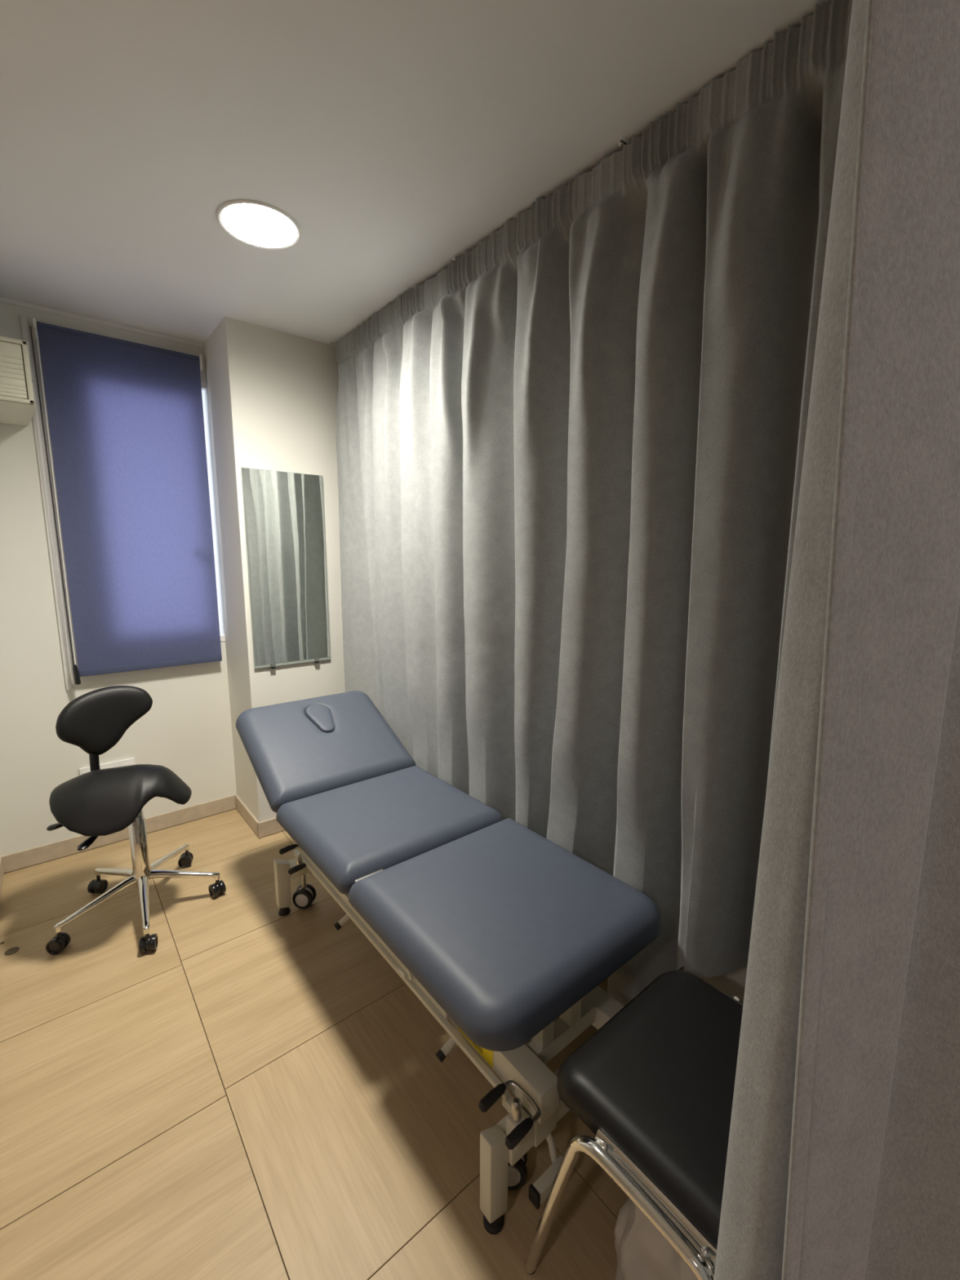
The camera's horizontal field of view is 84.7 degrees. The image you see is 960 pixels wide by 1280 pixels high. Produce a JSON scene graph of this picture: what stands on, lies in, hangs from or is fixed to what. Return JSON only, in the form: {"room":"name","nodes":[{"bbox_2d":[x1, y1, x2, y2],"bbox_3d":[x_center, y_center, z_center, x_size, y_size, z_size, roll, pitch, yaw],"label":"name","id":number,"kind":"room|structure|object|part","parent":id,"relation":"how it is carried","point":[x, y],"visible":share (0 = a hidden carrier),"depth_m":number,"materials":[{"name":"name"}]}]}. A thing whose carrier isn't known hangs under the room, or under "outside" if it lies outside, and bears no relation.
{"room":"examination room","nodes":[
{"label":"examination room","id":0,"kind":"room"},
{"bbox_2d":[0,302,236,856],"bbox_3d":[-1.603,-0.260,2.863,1.945,2.610,0.220,-7,12,-39],"label":"wall","id":1,"kind":"structure","parent":0,"point":[186,730],"depth_m":2.45,"materials":[{"name":"paint"}]},
{"bbox_2d":[20,315,72,690],"bbox_3d":[-1.949,-0.573,2.375,0.022,1.640,0.011,-7,12,-39],"label":"cable trunking","id":2,"kind":"object","parent":1,"relation":"attached to","point":[24,321],"visible":1,"depth_m":2.38,"materials":[{"name":"white plastic"}]},
{"bbox_2d":[79,766,90,775],"bbox_3d":[-1.934,0.638,2.579,0.042,0.033,0.015,-7,12,-39],"label":"wall socket","id":3,"kind":"object","parent":1,"relation":"attached to","point":[85,770],"depth_m":2.57,"materials":[{"name":"white plastic"}]},
{"bbox_2d":[0,297,203,347],"bbox_3d":[-1.806,-1.447,2.357,1.030,0.019,0.006,-7,12,-39],"label":"trim","id":4,"kind":"structure","parent":1,"relation":"attached to","point":[2,299],"depth_m":2.40,"materials":[{"name":"white plastic"}]},
{"bbox_2d":[99,757,135,768],"bbox_3d":[-1.832,0.627,2.662,0.146,0.037,0.015,-7,12,-39],"label":"wall socket","id":5,"kind":"object","parent":1,"relation":"attached to","point":[128,762],"depth_m":2.66,"materials":[{"name":"white plastic"}]},
{"bbox_2d":[1,795,235,873],"bbox_3d":[-1.809,0.986,2.740,1.006,0.082,0.013,-7,12,-39],"label":"baseboard","id":6,"kind":"structure","parent":1,"relation":"attached to","point":[46,852],"depth_m":2.67,"materials":[{"name":"beige wood"}]},
{"bbox_2d":[29,318,222,684],"bbox_3d":[-1.662,-0.611,2.569,0.662,1.593,0.070,-7,12,-39],"label":"roller blind","id":7,"kind":"object","parent":1,"relation":"attached to","point":[126,419],"visible":1,"depth_m":2.53,"materials":[{"name":"blue fabric"}]},
{"bbox_3d":[-1.899,-0.605,2.343,0.012,1.463,0.004,-7,12,-39],"label":"pull chain","id":8,"kind":"part","parent":7,"relation":"part of","materials":[{"name":"white plastic"}]},
{"bbox_3d":[-1.888,-0.606,2.349,0.008,1.463,0.005,-7,12,-39],"label":"pull chain","id":9,"kind":"part","parent":7,"relation":"part of","materials":[{"name":"white plastic"}]},
{"bbox_2d":[200,381,225,641],"bbox_3d":[-1.649,-0.631,2.634,0.600,1.345,0.071,-7,12,-39],"label":"window","id":10,"kind":"structure","parent":1,"relation":"in","point":[203,384],"depth_m":2.72,"materials":[{"name":"white plastic"}]},
{"bbox_2d":[235,795,259,837],"bbox_3d":[-1.276,0.963,2.892,0.012,0.082,0.422,-7,12,-39],"label":"baseboard","id":11,"kind":"structure","parent":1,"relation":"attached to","point":[242,809],"depth_m":2.87,"materials":[{"name":"beige wood"}]},
{"bbox_2d":[203,316,345,822],"bbox_3d":[-1.000,-0.270,2.939,0.715,2.610,0.425,-7,12,-39],"label":"wall pillar","id":12,"kind":"structure","parent":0,"point":[272,394],"depth_m":2.63,"materials":[{"name":"paint"}]},
{"bbox_2d":[257,817,284,838],"bbox_3d":[-0.869,0.953,2.958,0.727,0.082,0.012,-7,12,-39],"label":"baseboard","id":13,"kind":"structure","parent":12,"relation":"attached to","point":[271,826],"depth_m":2.76,"materials":[{"name":"beige wood"}]},
{"bbox_2d":[240,466,330,669],"bbox_3d":[-0.966,-0.348,2.665,0.395,0.979,0.019,-7,12,-39],"label":"wall mirror","id":14,"kind":"object","parent":12,"relation":"attached to","point":[284,511],"visible":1,"depth_m":2.65,"materials":[{"name":"silver glass"}]},
{"bbox_2d":[0,808,628,1279],"bbox_3d":[-0.641,1.565,-0.362,4.850,0.080,6.875,-7,12,-39],"label":"floor","id":15,"kind":"structure","parent":0,"point":[256,1093],"depth_m":1.41,"materials":[{"name":"wood"}]},
{"bbox_2d":[4,946,19,955],"bbox_3d":[-1.736,1.154,1.955,0.042,0.002,0.042,-7,12,-39],"label":"cap","id":16,"kind":"object","parent":15,"relation":"on","point":[11,951],"visible":1,"depth_m":1.95,"materials":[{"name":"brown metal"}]},
{"bbox_2d":[45,685,226,955],"bbox_3d":[-1.396,0.662,2.099,0.603,0.927,0.608,-7,12,-39],"label":"stool","id":17,"kind":"object","parent":15,"relation":"on","point":[96,802],"visible":1,"depth_m":2.03,"materials":[{"name":"black leather"}]},
{"bbox_3d":[-1.541,0.688,2.022,0.191,0.038,0.038,-6,11,-34],"label":"lever","id":18,"kind":"part","parent":17,"relation":"part of","materials":[{"name":"black plastic"}]},
{"bbox_3d":[-1.418,0.703,1.971,0.040,0.055,0.232,0,9,-2],"label":"lever","id":19,"kind":"part","parent":17,"relation":"part of","materials":[{"name":"black plastic"}]},
{"bbox_3d":[-1.491,0.498,2.092,0.135,0.346,0.046,3,10,20],"label":"backrest post","id":20,"kind":"part","parent":17,"relation":"part of","materials":[{"name":"black metal"}]},
{"bbox_3d":[-1.481,1.017,2.040,0.040,0.086,0.277,6,11,33],"label":"leg","id":21,"kind":"part","parent":17,"relation":"part of","materials":[{"name":"silver metal"}]},
{"bbox_3d":[-1.498,0.321,2.109,0.091,0.256,0.332,6,11,35],"label":"backrest","id":22,"kind":"part","parent":17,"relation":"part of","materials":[{"name":"black leather"}]},
{"bbox_3d":[-1.542,0.985,2.241,0.283,0.086,0.040,4,10,24],"label":"leg","id":23,"kind":"part","parent":17,"relation":"part of","materials":[{"name":"silver metal"}]},
{"bbox_3d":[-1.399,0.584,2.070,0.452,0.175,0.399,-7,12,-39],"label":"seat","id":24,"kind":"part","parent":17,"relation":"part of","materials":[{"name":"black leather"}]},
{"bbox_3d":[-1.295,1.017,2.041,0.040,0.086,0.282,-6,11,-35],"label":"leg","id":25,"kind":"part","parent":17,"relation":"part of","materials":[{"name":"silver metal"}]},
{"bbox_3d":[-1.383,0.969,2.347,0.040,0.086,0.301,1,9,3],"label":"leg","id":26,"kind":"part","parent":17,"relation":"part of","materials":[{"name":"silver metal"}]},
{"bbox_3d":[-1.241,0.989,2.217,0.263,0.086,0.040,-2,9,-16],"label":"leg","id":27,"kind":"part","parent":17,"relation":"part of","materials":[{"name":"silver metal"}]},
{"bbox_2d":[235,690,662,1234],"bbox_3d":[-0.280,0.768,1.863,0.625,0.798,1.747,-7,12,-39],"label":"examination table","id":28,"kind":"object","parent":15,"relation":"on","point":[502,932],"visible":0.98,"depth_m":1.40,"materials":[{"name":"blue leather"}]},
{"bbox_3d":[-0.805,0.992,2.149,0.052,0.212,0.038,-7,12,-39],"label":"leg","id":29,"kind":"part","parent":28,"relation":"part of","materials":[{"name":"white metal"}]},
{"bbox_3d":[-0.754,0.898,2.192,0.019,0.023,0.076,-7,12,-39],"label":"rail post","id":30,"kind":"part","parent":28,"relation":"part of","materials":[{"name":"white metal"}]},
{"bbox_2d":[235,690,416,813],"bbox_3d":[-0.672,0.442,2.296,0.625,0.292,0.509,-7,12,-39],"label":"cushion","id":31,"kind":"object","parent":28,"relation":"on","point":[297,749],"depth_m":2.21,"materials":[{"name":"leather"}]},
{"bbox_2d":[275,765,503,894],"bbox_3d":[-0.329,0.627,1.901,0.625,0.082,0.584,-7,12,-39],"label":"cushion","id":32,"kind":"object","parent":28,"relation":"on","point":[354,826],"depth_m":1.81,"materials":[{"name":"leather"}]},
{"bbox_3d":[-0.332,0.962,1.674,0.015,0.015,1.250,-7,12,-39],"label":"rail","id":33,"kind":"part","parent":28,"relation":"part of","materials":[{"name":"white metal"}]},
{"bbox_3d":[0.030,1.154,1.142,0.052,0.212,0.038,-7,12,-39],"label":"leg","id":34,"kind":"part","parent":28,"relation":"part of","materials":[{"name":"white metal"}]},
{"bbox_3d":[-0.086,0.967,1.445,0.062,0.076,0.760,-7,12,-39],"label":"lift arm","id":35,"kind":"part","parent":28,"relation":"part of"},
{"bbox_2d":[348,817,662,1051],"bbox_3d":[0.066,0.703,1.425,0.625,0.082,0.642,-7,12,-39],"label":"cushion","id":36,"kind":"object","parent":28,"relation":"on","point":[505,927],"depth_m":1.29,"materials":[{"name":"leather"}]},
{"bbox_3d":[0.081,1.060,1.185,0.019,0.023,0.076,-7,12,-39],"label":"rail post","id":37,"kind":"part","parent":28,"relation":"part of","materials":[{"name":"white metal"}]},
{"bbox_3d":[0.077,1.051,1.133,0.030,0.057,0.032,-7,12,-39],"label":"lever post","id":38,"kind":"part","parent":28,"relation":"part of","materials":[{"name":"white metal"}]},
{"bbox_3d":[0.086,0.990,1.131,0.052,0.018,0.096,-7,12,-39],"label":"brake lever","id":39,"kind":"part","parent":28,"relation":"part of","materials":[{"name":"metal"}]},
{"bbox_3d":[0.151,0.890,1.262,0.040,0.162,0.040,-7,12,-39],"label":"lift post","id":40,"kind":"part","parent":28,"relation":"part of","materials":[{"name":"white metal"}]},
{"bbox_3d":[0.228,0.880,1.325,0.040,0.162,0.040,-7,12,-39],"label":"lift post","id":41,"kind":"part","parent":28,"relation":"part of","materials":[{"name":"white metal"}]},
{"bbox_3d":[0.136,0.948,1.626,0.062,0.064,0.760,-7,12,-39],"label":"lift arm","id":42,"kind":"part","parent":28,"relation":"part of"},
{"bbox_2d":[524,970,743,1279],"bbox_3d":[0.440,0.899,1.010,0.555,0.809,0.474,-7,12,-39],"label":"chair","id":43,"kind":"object","parent":15,"relation":"on","point":[654,1085],"visible":0.48,"depth_m":0.96,"materials":[{"name":"black leather"}]},
{"bbox_3d":[0.239,1.101,0.883,0.046,0.448,0.460,-7,12,-39],"label":"frame","id":44,"kind":"part","parent":43,"relation":"part of","materials":[{"name":"silver metal"}]},
{"bbox_3d":[0.312,0.744,0.785,0.020,0.377,0.331,-7,12,-39],"label":"oval frame","id":45,"kind":"part","parent":43,"relation":"part of","materials":[{"name":"silver metal"}]},
{"bbox_3d":[0.633,1.051,1.201,0.046,0.448,0.460,-7,12,-39],"label":"frame","id":46,"kind":"part","parent":43,"relation":"part of","materials":[{"name":"silver metal"}]},
{"bbox_2d":[614,1197,697,1279],"bbox_3d":[0.424,1.114,1.043,0.309,0.370,0.217,-7,12,-39],"label":"plastic bag","id":47,"kind":"object","parent":15,"relation":"on","point":[643,1253],"visible":0.2,"depth_m":0.98,"materials":[{"name":"white plastic"}]},
{"bbox_2d":[0,0,831,346],"bbox_3d":[-0.635,-0.968,-0.764,4.850,0.230,6.875,-7,12,-39],"label":"ceiling","id":48,"kind":"structure","parent":0,"point":[397,136],"depth_m":1.29,"materials":[{"name":"paint"}]},
{"bbox_2d":[216,199,302,249],"bbox_3d":[-0.703,-1.323,1.685,0.252,0.008,0.252,-7,12,-39],"label":"recessed light","id":49,"kind":"object","parent":48,"relation":"in","point":[257,224],"visible":1,"depth_m":1.67,"materials":[{"name":"white plastic"}]},
{"bbox_2d":[329,139,627,345],"bbox_3d":[0.031,-1.324,1.764,0.106,0.063,2.380,-7,12,-39],"label":"rail","id":50,"kind":"object","parent":48,"relation":"attached to","point":[620,140],"visible":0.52,"depth_m":1.32,"materials":[{"name":"white plastic"}]},
{"bbox_2d":[335,0,852,1005],"bbox_3d":[0.008,-0.176,1.929,0.182,2.344,2.260,-8,12,-40],"label":"curtain","id":51,"kind":"object","parent":50,"relation":"hanging from","point":[570,455],"visible":0.81,"depth_m":1.42,"materials":[{"name":"grey fabric"}]},
{"bbox_2d":[693,965,747,1001],"bbox_3d":[1.209,0.056,0.910,0.100,2.610,6.845,-7,12,-39],"label":"wall","id":52,"kind":"structure","parent":0,"point":[732,983],"depth_m":1.56,"materials":[{"name":"paint"}]},
{"bbox_3d":[-2.040,-0.116,1.952,0.100,2.610,1.095,-7,12,-39],"label":"wall","id":53,"kind":"structure","parent":0,"visible":0},
{"bbox_2d":[0,856,4,901],"bbox_3d":[-1.929,1.088,2.092,0.013,0.082,0.874,-7,12,-39],"label":"baseboard","id":54,"kind":"structure","parent":53,"relation":"attached to","point":[2,873],"depth_m":2.35,"materials":[{"name":"beige wood"}]},
{"bbox_2d":[0,335,35,426],"bbox_3d":[-1.968,-1.029,2.065,0.331,0.267,0.325,-7,12,-39],"label":"air conditioner","id":55,"kind":"object","parent":53,"relation":"attached to","point":[17,402],"visible":1,"depth_m":2.02,"materials":[{"name":"beige plastic"}]},
{"bbox_3d":[0.675,-1.085,0.441,1.088,0.018,0.025,-7,12,-39],"label":"rail","id":56,"kind":"object","parent":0,"visible":0},
{"bbox_2d":[713,0,959,1279],"bbox_3d":[0.673,0.104,0.664,1.017,2.390,0.244,-7,12,-39],"label":"curtain","id":57,"kind":"object","parent":56,"relation":"hanging from","point":[843,1156],"visible":1,"depth_m":0.40,"materials":[{"name":"grey fabric"}]}
]}

